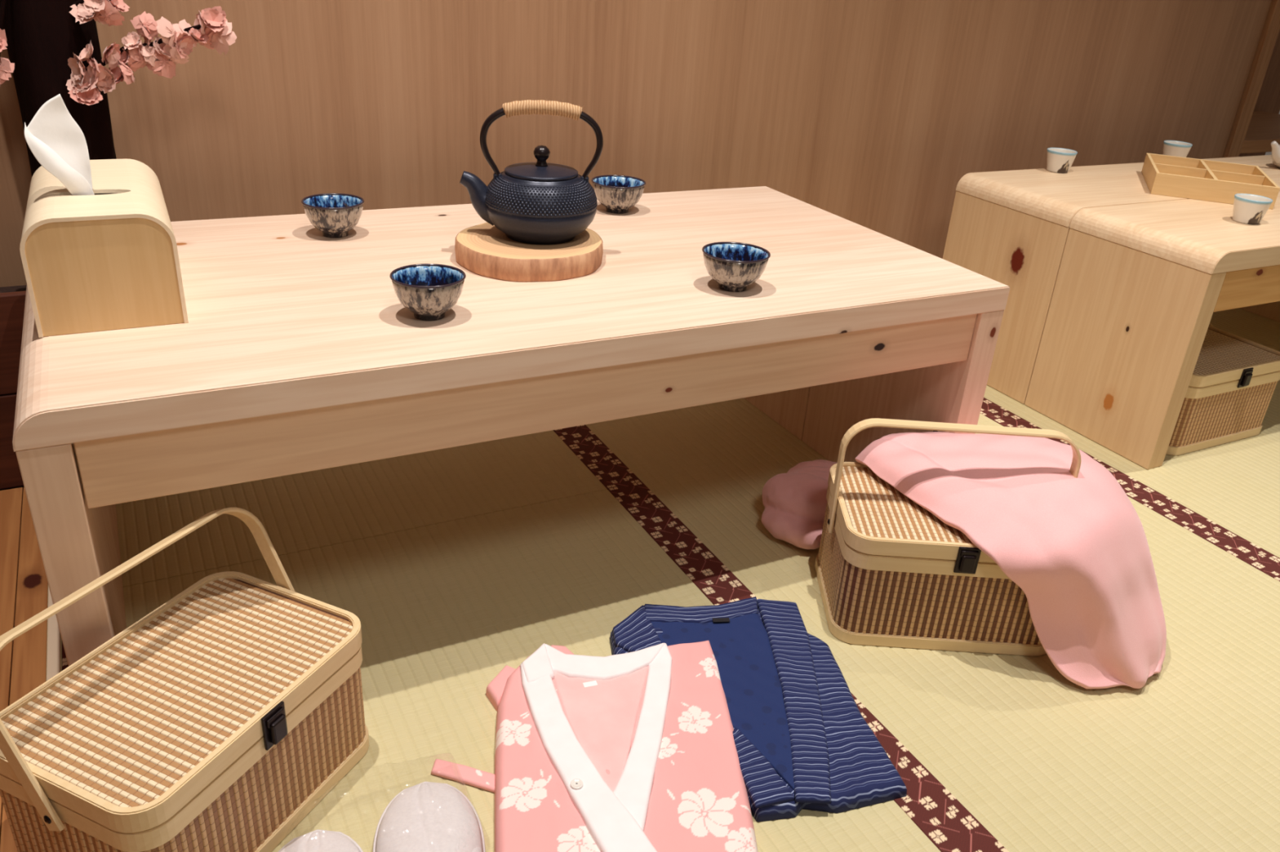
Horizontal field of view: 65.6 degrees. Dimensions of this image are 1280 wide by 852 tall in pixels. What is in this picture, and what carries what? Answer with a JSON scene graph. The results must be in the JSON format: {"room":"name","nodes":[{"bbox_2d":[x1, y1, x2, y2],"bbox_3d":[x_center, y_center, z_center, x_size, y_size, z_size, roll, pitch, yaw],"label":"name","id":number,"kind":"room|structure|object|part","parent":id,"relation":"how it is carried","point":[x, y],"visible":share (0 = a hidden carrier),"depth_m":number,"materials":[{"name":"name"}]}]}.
{"room":"japanese tatami room","nodes":[
{"label":"japanese tatami room","id":0,"kind":"room"},
{"bbox_2d":[0,0,1271,287],"bbox_3d":[-0.102,-1.191,1.519,3.946,2.420,0.030,-10,29,-26],"label":"wall","id":1,"kind":"structure","parent":0,"point":[872,114],"depth_m":1.89,"materials":[{"name":"brown wood"}]},
{"bbox_2d":[0,307,1279,851],"bbox_3d":[0.758,0.288,1.388,4.900,0.052,4.600,-10,29,-26],"label":"floor","id":2,"kind":"structure","parent":0,"point":[455,566],"depth_m":1.32,"materials":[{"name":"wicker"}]},
{"bbox_2d":[0,284,26,489],"bbox_3d":[-1.107,-0.046,1.417,0.760,0.300,0.140,-10,29,-26],"label":"planter box","id":3,"kind":"object","parent":2,"relation":"on","point":[12,299],"visible":0.02,"depth_m":1.43,"materials":[{"name":"brown wood"}]},
{"bbox_2d":[0,0,236,177],"bbox_3d":[-0.693,-0.964,1.138,0.310,1.700,0.150,-10,29,-26],"label":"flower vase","id":4,"kind":"object","parent":3,"relation":"on","point":[53,47],"visible":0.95,"depth_m":1.32,"materials":[{"name":"pink plant"}]},
{"bbox_2d":[46,586,60,681],"bbox_3d":[-0.473,0.480,0.799,0.014,0.022,1.840,-10,29,-26],"label":"trim","id":5,"kind":"structure","parent":2,"relation":"on","point":[53,663],"depth_m":1.18,"materials":[{"name":"beige wood"}]},
{"bbox_2d":[0,507,368,851],"bbox_3d":[-0.421,0.259,0.938,0.210,0.262,0.308,14,28,20],"label":"bamboo basket","id":6,"kind":"object","parent":2,"relation":"on","point":[218,720],"visible":1,"depth_m":0.90,"materials":[{"name":"brown wicker"}]},
{"bbox_3d":[-0.424,0.243,0.932,0.190,0.018,0.281,14,28,20],"label":"lid","id":7,"kind":"part","parent":6,"relation":"part of","materials":[{"name":"brown wicker"}]},
{"bbox_2d":[278,830,363,851],"bbox_3d":[-0.280,0.441,0.837,0.105,0.040,0.276,-3,27,-14],"label":"slipper","id":8,"kind":"object","parent":2,"relation":"on","point":[317,841],"visible":1,"depth_m":0.93,"materials":[{"name":"white fabric"}]},
{"bbox_2d":[373,782,485,851],"bbox_3d":[-0.189,0.417,0.898,0.105,0.040,0.276,-3,27,-14],"label":"slipper","id":9,"kind":"object","parent":2,"relation":"on","point":[425,816],"visible":1,"depth_m":0.95,"materials":[{"name":"white fabric"}]},
{"bbox_2d":[12,186,1009,666],"bbox_3d":[-0.167,-0.049,1.439,1.193,0.400,0.607,-10,29,-26],"label":"table","id":10,"kind":"object","parent":2,"relation":"on","point":[298,351],"visible":0.71,"depth_m":1.15,"materials":[{"name":"brown wood"}]},
{"bbox_2d":[19,158,188,337],"bbox_3d":[-0.605,-0.211,1.117,0.140,0.121,0.268,-10,29,-25],"label":"tissue box","id":11,"kind":"object","parent":10,"relation":"on","point":[100,262],"visible":0.95,"depth_m":1.02,"materials":[{"name":"brown wood"}]},
{"bbox_2d":[24,93,119,195],"bbox_3d":[-0.601,-0.253,1.069,0.090,0.200,0.195,-10,29,-26],"label":"tissue","id":12,"kind":"object","parent":11,"relation":"in","point":[52,135],"visible":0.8,"depth_m":1.03,"materials":[{"name":"white paper"}]},
{"bbox_3d":[-0.547,-0.155,1.016,0.133,0.118,0.006,-10,29,-25],"label":"panel","id":13,"kind":"part","parent":11,"relation":"part of","materials":[{"name":"brown wood"}]},
{"bbox_2d":[301,193,364,238],"bbox_3d":[-0.427,-0.291,1.386,0.084,0.048,0.084,-2,27,-12],"label":"bowl","id":14,"kind":"object","parent":10,"relation":"on","point":[334,215],"visible":1,"depth_m":1.37,"materials":[{"name":"ceramic"}]},
{"bbox_2d":[389,263,466,320],"bbox_3d":[-0.239,-0.148,1.121,0.083,0.048,0.083,-10,29,-26],"label":"tea cup","id":15,"kind":"object","parent":10,"relation":"on","point":[428,291],"visible":1,"depth_m":1.11,"materials":[{"name":"ceramic"}]},
{"bbox_2d":[454,222,603,281],"bbox_3d":[-0.148,-0.240,1.341,0.201,0.030,0.194,-10,29,-26],"label":"trivet","id":16,"kind":"object","parent":10,"relation":"on","point":[484,250],"visible":0.77,"depth_m":1.28,"materials":[{"name":"brown wood"}]},
{"bbox_2d":[459,98,603,244],"bbox_3d":[-0.132,-0.340,1.306,0.151,0.182,0.159,24,33,35],"label":"teapot","id":17,"kind":"object","parent":16,"relation":"on","point":[540,202],"visible":1,"depth_m":1.28,"materials":[{"name":"metal"}]},
{"bbox_3d":[-0.211,-0.302,1.317,0.055,0.072,0.042,0,27,-8],"label":"spout","id":18,"kind":"part","parent":17,"relation":"part of","materials":[{"name":"metal"}]},
{"bbox_3d":[-0.130,-0.339,1.310,0.097,0.010,0.097,0,27,-8],"label":"lid","id":19,"kind":"part","parent":17,"relation":"part of","materials":[{"name":"metal"}]},
{"bbox_3d":[-0.128,-0.371,1.294,0.160,0.096,0.016,0,27,-8],"label":"handle","id":20,"kind":"part","parent":17,"relation":"part of","materials":[{"name":"black metal"}]},
{"bbox_3d":[-0.129,-0.355,1.302,0.022,0.026,0.022,0,27,-8],"label":"lid knob","id":21,"kind":"part","parent":17,"relation":"part of","materials":[{"name":"black metal"}]},
{"bbox_2d":[591,174,645,213],"bbox_3d":[-0.035,-0.371,1.601,0.088,0.048,0.088,12,27,16],"label":"bowl","id":22,"kind":"object","parent":10,"relation":"on","point":[618,193],"visible":1,"depth_m":1.58,"materials":[{"name":"ceramic"}]},
{"bbox_2d":[702,241,770,292],"bbox_3d":[0.122,-0.202,1.280,0.088,0.048,0.088,5,26,2],"label":"bowl","id":23,"kind":"object","parent":10,"relation":"on","point":[735,266],"visible":1,"depth_m":1.26,"materials":[{"name":"ceramic"}]},
{"bbox_2d":[485,640,758,851],"bbox_3d":[-0.024,0.357,1.052,0.282,0.031,0.398,0,27,-8],"label":"robe","id":24,"kind":"object","parent":2,"relation":"on","point":[635,751],"visible":1,"depth_m":1.05,"materials":[{"name":"pink fabric"}]},
{"bbox_2d":[431,759,495,792],"bbox_3d":[-0.181,0.366,1.041,0.083,0.005,0.022,11,27,14],"label":"belt","id":25,"kind":"object","parent":24,"relation":"attached to","point":[465,775],"visible":0.97,"depth_m":1.04,"materials":[{"name":"pink fabric"}]},
{"bbox_2d":[609,596,906,822],"bbox_3d":[0.119,0.314,1.168,0.278,0.023,0.355,-2,27,-11],"label":"robe","id":26,"kind":"object","parent":2,"relation":"on","point":[802,740],"visible":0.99,"depth_m":1.14,"materials":[{"name":"blue fabric"}]},
{"bbox_3d":[0.109,0.312,1.157,0.159,0.007,0.304,-2,27,-12],"label":"panel","id":27,"kind":"part","parent":26,"relation":"part of","materials":[{"name":"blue fabric"}]},
{"bbox_2d":[814,418,1081,656],"bbox_3d":[0.404,0.126,1.306,0.308,0.272,0.210,4,26,0],"label":"bamboo basket","id":28,"kind":"object","parent":2,"relation":"on","point":[890,573],"visible":0.53,"depth_m":1.26,"materials":[{"name":"brown wicker"}]},
{"bbox_3d":[0.404,0.114,1.305,0.281,0.018,0.190,4,26,0],"label":"lid","id":29,"kind":"part","parent":28,"relation":"part of","materials":[{"name":"brown wicker"}]},
{"bbox_3d":[0.407,0.074,1.287,0.304,0.162,0.018,4,25,0],"label":"handle","id":30,"kind":"part","parent":28,"relation":"part of","materials":[{"name":"brown wood"}]},
{"bbox_2d":[761,431,1166,688],"bbox_3d":[0.466,0.113,1.404,0.352,0.218,0.596,-18,33,-37],"label":"blanket","id":31,"kind":"object","parent":28,"relation":"on","point":[1077,549],"visible":0.81,"depth_m":1.23,"materials":[{"name":"pink fabric"}]},
{"bbox_2d":[942,155,1279,469],"bbox_3d":[1.284,-0.310,2.165,1.120,0.400,0.592,-10,29,-26],"label":"table","id":32,"kind":"object","parent":2,"relation":"on","point":[1117,286],"visible":0.88,"depth_m":1.84,"materials":[{"name":"beige wood"}]},
{"bbox_2d":[1046,147,1077,173],"bbox_3d":[0.907,-0.573,2.142,0.062,0.044,0.062,-10,29,-26],"label":"cup","id":33,"kind":"object","parent":32,"relation":"on","point":[1059,160],"visible":1,"depth_m":2.13,"materials":[{"name":"ceramic"}]},
{"bbox_2d":[1162,140,1192,157],"bbox_3d":[1.260,-0.644,2.334,0.062,0.044,0.062,-10,29,-26],"label":"cup","id":34,"kind":"object","parent":32,"relation":"on","point":[1171,148],"visible":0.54,"depth_m":2.31,"materials":[{"name":"ceramic"}]},
{"bbox_2d":[1141,152,1279,208],"bbox_3d":[1.173,-0.511,2.056,0.220,0.042,0.245,12,28,17],"label":"tray","id":35,"kind":"object","parent":32,"relation":"on","point":[1203,180],"visible":0.97,"depth_m":1.99,"materials":[{"name":"brown wood"}]},
{"bbox_2d":[1232,193,1272,224],"bbox_3d":[1.113,-0.395,1.810,0.062,0.044,0.062,-10,29,-26],"label":"cup","id":36,"kind":"object","parent":32,"relation":"on","point":[1250,209],"visible":1,"depth_m":1.80,"materials":[{"name":"ceramic"}]},
{"bbox_2d":[1271,141,1279,168],"bbox_3d":[1.549,-0.650,2.341,0.134,0.083,0.109,13,28,17],"label":"teapot","id":37,"kind":"object","parent":32,"relation":"on","point":[1275,156],"visible":1,"depth_m":2.32,"materials":[{"name":"white ceramic"}]},
{"bbox_2d":[1165,323,1279,455],"bbox_3d":[1.057,-0.095,1.941,0.308,0.186,0.252,-10,29,-26],"label":"bamboo basket","id":38,"kind":"object","parent":2,"relation":"on","point":[1234,379],"visible":0.52,"depth_m":1.85,"materials":[{"name":"brown wicker"}]},
{"bbox_3d":[1.067,-0.137,1.903,0.281,0.018,0.190,-10,29,-26],"label":"lid","id":39,"kind":"part","parent":38,"relation":"part of","materials":[{"name":"brown wicker"}]},
{"bbox_2d":[1239,30,1279,156],"bbox_3d":[1.890,-1.763,2.948,0.900,2.420,0.030,-10,29,-26],"label":"wall","id":40,"kind":"structure","parent":0,"point":[1268,98],"depth_m":3.41,"materials":[{"name":"brown wood"}]},
{"bbox_2d":[1240,111,1279,153],"bbox_3d":[1.901,-0.901,3.127,0.800,0.096,0.420,-10,29,-26],"label":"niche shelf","id":41,"kind":"object","parent":40,"relation":"attached to","point":[1264,128],"visible":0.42,"depth_m":2.96,"materials":[{"name":"brown wood"}]},
{"bbox_3d":[1.589,-1.601,2.578,0.014,2.420,0.410,-10,29,-26],"label":"wall","id":42,"kind":"structure","parent":0,"visible":0},
{"bbox_2d":[1222,0,1279,157],"bbox_3d":[1.675,-1.500,2.388,0.051,2.420,0.052,-10,29,-26],"label":"trim","id":43,"kind":"structure","parent":42,"relation":"attached to","point":[1271,28],"depth_m":2.65,"materials":[{"name":"brown wood"}]}
]}

